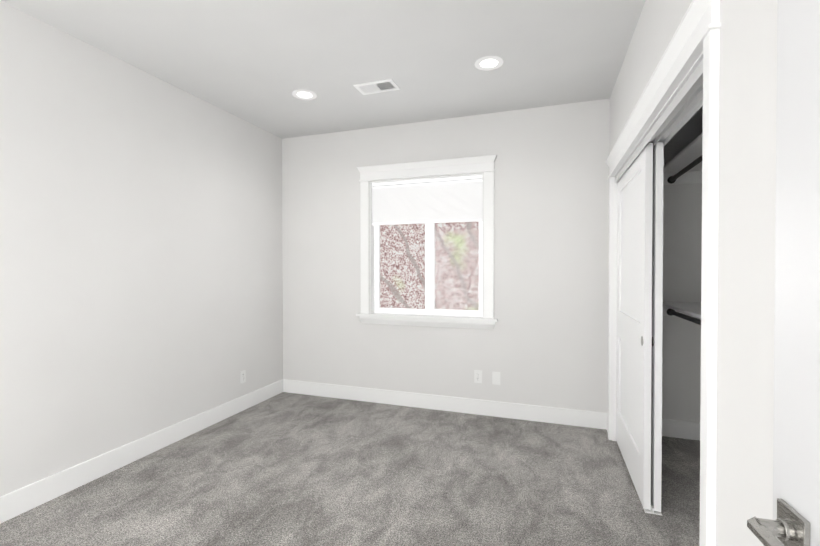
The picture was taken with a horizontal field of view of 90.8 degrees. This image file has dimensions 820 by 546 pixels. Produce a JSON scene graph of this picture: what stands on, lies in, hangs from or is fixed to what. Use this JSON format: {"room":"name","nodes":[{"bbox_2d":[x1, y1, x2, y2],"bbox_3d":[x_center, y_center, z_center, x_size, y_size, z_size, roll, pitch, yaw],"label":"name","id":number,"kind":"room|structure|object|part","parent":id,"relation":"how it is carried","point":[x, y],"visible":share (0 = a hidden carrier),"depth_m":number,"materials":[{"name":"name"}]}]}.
{"room":"empty bedroom","nodes":[
{"label":"empty bedroom","id":0,"kind":"room"},
{"bbox_2d":[0,1,282,495],"bbox_3d":[-2.169,-0.058,2.254,0.120,2.740,4.850,0,1,19],"label":"wall","id":1,"kind":"structure","parent":0,"point":[141,279],"depth_m":2.70,"materials":[{"name":"paint"}]},
{"bbox_2d":[0,379,283,523],"bbox_3d":[-2.110,1.243,2.227,0.018,0.140,4.570,0,1,19],"label":"baseboard","id":2,"kind":"structure","parent":1,"relation":"attached to","point":[17,502],"depth_m":2.69,"materials":[{"name":"paint"}]},
{"bbox_2d":[240,370,245,383],"bbox_3d":[-1.575,0.979,3.811,0.007,0.115,0.070,0,1,19],"label":"outlet","id":3,"kind":"object","parent":1,"relation":"attached to","point":[243,376],"visible":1,"depth_m":3.80,"materials":[{"name":"plastic"}]},
{"bbox_2d":[0,0,644,138],"bbox_3d":[-0.030,-1.480,1.510,4.640,0.120,4.850,0,1,19],"label":"ceiling","id":4,"kind":"structure","parent":0,"point":[257,63],"depth_m":2.60,"materials":[{"name":"paint"}]},
{"bbox_2d":[292,89,316,99],"bbox_3d":[-0.850,-1.446,3.259,0.192,0.024,0.192,0,1,19],"label":"recessed light","id":5,"kind":"object","parent":4,"relation":"in","point":[302,94],"visible":0.9,"depth_m":3.25,"materials":[{"name":"white plastic"}]},
{"bbox_2d":[353,79,399,94],"bbox_3d":[-0.255,-1.432,3.120,0.315,0.010,0.175,0,1,19],"label":"ceiling vent","id":6,"kind":"object","parent":4,"relation":"in","point":[377,86],"visible":1,"depth_m":3.11,"materials":[{"name":"metal"}]},
{"bbox_2d":[475,56,502,70],"bbox_3d":[0.539,-1.441,2.759,0.192,0.024,0.192,0,1,19],"label":"recessed light","id":7,"kind":"object","parent":4,"relation":"in","point":[486,63],"visible":0.96,"depth_m":2.76,"materials":[{"name":"white plastic"}]},
{"bbox_2d":[0,392,699,545],"bbox_3d":[-0.030,1.370,1.540,4.640,0.100,4.850,0,1,19],"label":"floor","id":8,"kind":"structure","parent":0,"point":[287,469],"depth_m":2.46,"materials":[{"name":"carpet"}]},
{"bbox_2d":[644,505,661,514],"bbox_3d":[1.332,1.298,2.216,0.082,0.030,0.034,0,1,19],"label":"trim","id":9,"kind":"structure","parent":8,"relation":"on","point":[651,511],"depth_m":2.21,"materials":[{"name":"plastic"}]},
{"bbox_2d":[282,99,702,421],"bbox_3d":[0.783,-0.073,3.726,4.520,2.740,0.160,0,1,19],"label":"wall","id":10,"kind":"structure","parent":0,"point":[543,341],"depth_m":3.60,"materials":[{"name":"paint"}]},
{"bbox_2d":[356,155,497,328],"bbox_3d":[0.150,-0.274,3.911,1.390,1.563,0.210,0,1,19],"label":"window","id":11,"kind":"structure","parent":10,"relation":"in","point":[429,203],"depth_m":3.88,"materials":[{"name":"plastic"}]},
{"bbox_2d":[372,175,482,224],"bbox_3d":[0.146,-0.690,3.894,1.102,0.420,0.048,0,1,19],"label":"shade","id":12,"kind":"object","parent":11,"relation":"attached to","point":[447,199],"depth_m":3.87,"materials":[{"name":"fabric"}]},
{"bbox_3d":[0.172,-0.247,3.977,1.014,1.212,0.040,0,1,19],"label":"glass","id":13,"kind":"part","parent":11,"relation":"part of","materials":[{"name":"clear glass"}]},
{"bbox_2d":[284,379,607,431],"bbox_3d":[0.144,1.226,3.863,3.170,0.140,0.018,0,1,19],"label":"baseboard","id":14,"kind":"structure","parent":10,"relation":"attached to","point":[564,416],"depth_m":3.76,"materials":[{"name":"paint"}]},
{"bbox_2d":[474,370,481,382],"bbox_3d":[0.624,0.950,3.703,0.070,0.115,0.007,0,1,19],"label":"outlet","id":15,"kind":"object","parent":10,"relation":"attached to","point":[477,376],"visible":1,"depth_m":3.70,"materials":[{"name":"plastic"}]},
{"bbox_2d":[492,372,499,384],"bbox_3d":[0.779,0.951,3.650,0.070,0.115,0.006,0,1,19],"label":"outlet","id":16,"kind":"object","parent":10,"relation":"attached to","point":[495,378],"visible":1,"depth_m":3.65,"materials":[{"name":"plastic"}]},
{"bbox_2d":[662,418,699,439],"bbox_3d":[2.052,1.232,3.213,0.600,0.140,0.018,0,1,19],"label":"baseboard","id":17,"kind":"structure","parent":10,"relation":"attached to","point":[670,427],"depth_m":3.18,"materials":[{"name":"paint"}]},
{"bbox_2d":[609,0,776,545],"bbox_3d":[0.972,-0.046,1.163,0.130,2.740,4.570,0,1,19],"label":"wall","id":18,"kind":"structure","parent":0,"point":[746,236],"depth_m":1.05,"materials":[{"name":"paint"}]},
{"bbox_2d":[616,143,652,509],"bbox_3d":[1.458,0.289,2.665,0.040,2.014,0.950,0,1,19],"label":"closet door","id":19,"kind":"structure","parent":18,"relation":"in","point":[634,305],"depth_m":2.48,"materials":[{"name":"paint"}]},
{"bbox_2d":[651,142,663,511],"bbox_3d":[1.504,0.289,2.644,0.040,2.014,0.950,0,1,19],"label":"closet door","id":20,"kind":"structure","parent":18,"relation":"in","point":[657,324],"depth_m":2.20,"materials":[{"name":"paint"}]},
{"bbox_2d":[615,59,702,182],"bbox_3d":[1.315,-0.706,2.164,0.106,0.046,1.970,0,1,19],"label":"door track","id":21,"kind":"structure","parent":18,"relation":"attached to","point":[685,105],"depth_m":1.79,"materials":[{"name":"white wood"}]},
{"bbox_2d":[606,0,720,545],"bbox_3d":[1.315,0.283,2.175,0.132,2.061,2.008,0,1,19],"label":"door frame","id":22,"kind":"structure","parent":18,"relation":"attached to","point":[689,73],"depth_m":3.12,"materials":[{"name":"paint"}]},
{"bbox_2d":[773,0,819,545],"bbox_3d":[0.535,0.311,0.296,0.035,2.020,0.806,0,1,15],"label":"entry door","id":23,"kind":"structure","parent":18,"relation":"in","point":[796,453],"depth_m":0.63,"materials":[{"name":"paint"}]},
{"bbox_2d":[747,498,809,545],"bbox_3d":[0.612,0.405,0.594,0.165,0.066,0.137,0,1,15],"label":"door handle","id":24,"kind":"object","parent":23,"relation":"attached to","point":[789,526],"depth_m":0.63,"materials":[{"name":"grey metal"}]},
{"bbox_3d":[2.024,-0.054,1.940,0.120,2.740,2.420,0,1,19],"label":"wall","id":25,"kind":"structure","parent":0,"visible":0},
{"bbox_2d":[663,133,702,324],"bbox_3d":[1.778,-0.221,2.022,0.400,1.149,2.420,0,1,19],"label":"closet shelving","id":26,"kind":"object","parent":25,"relation":"attached to","point":[684,166],"visible":0.23,"depth_m":2.92,"materials":[{"name":"wood"}]},
{"label":"outside","id":27,"kind":"structure","parent":0,"visible":0},
{"bbox_2d":[380,221,478,315],"bbox_3d":[1.487,-0.733,6.590,12.000,8.000,0.050,0,1,19],"label":"window glass","id":28,"kind":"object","parent":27,"point":[395,277],"depth_m":6.93,"materials":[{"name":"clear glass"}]}
]}

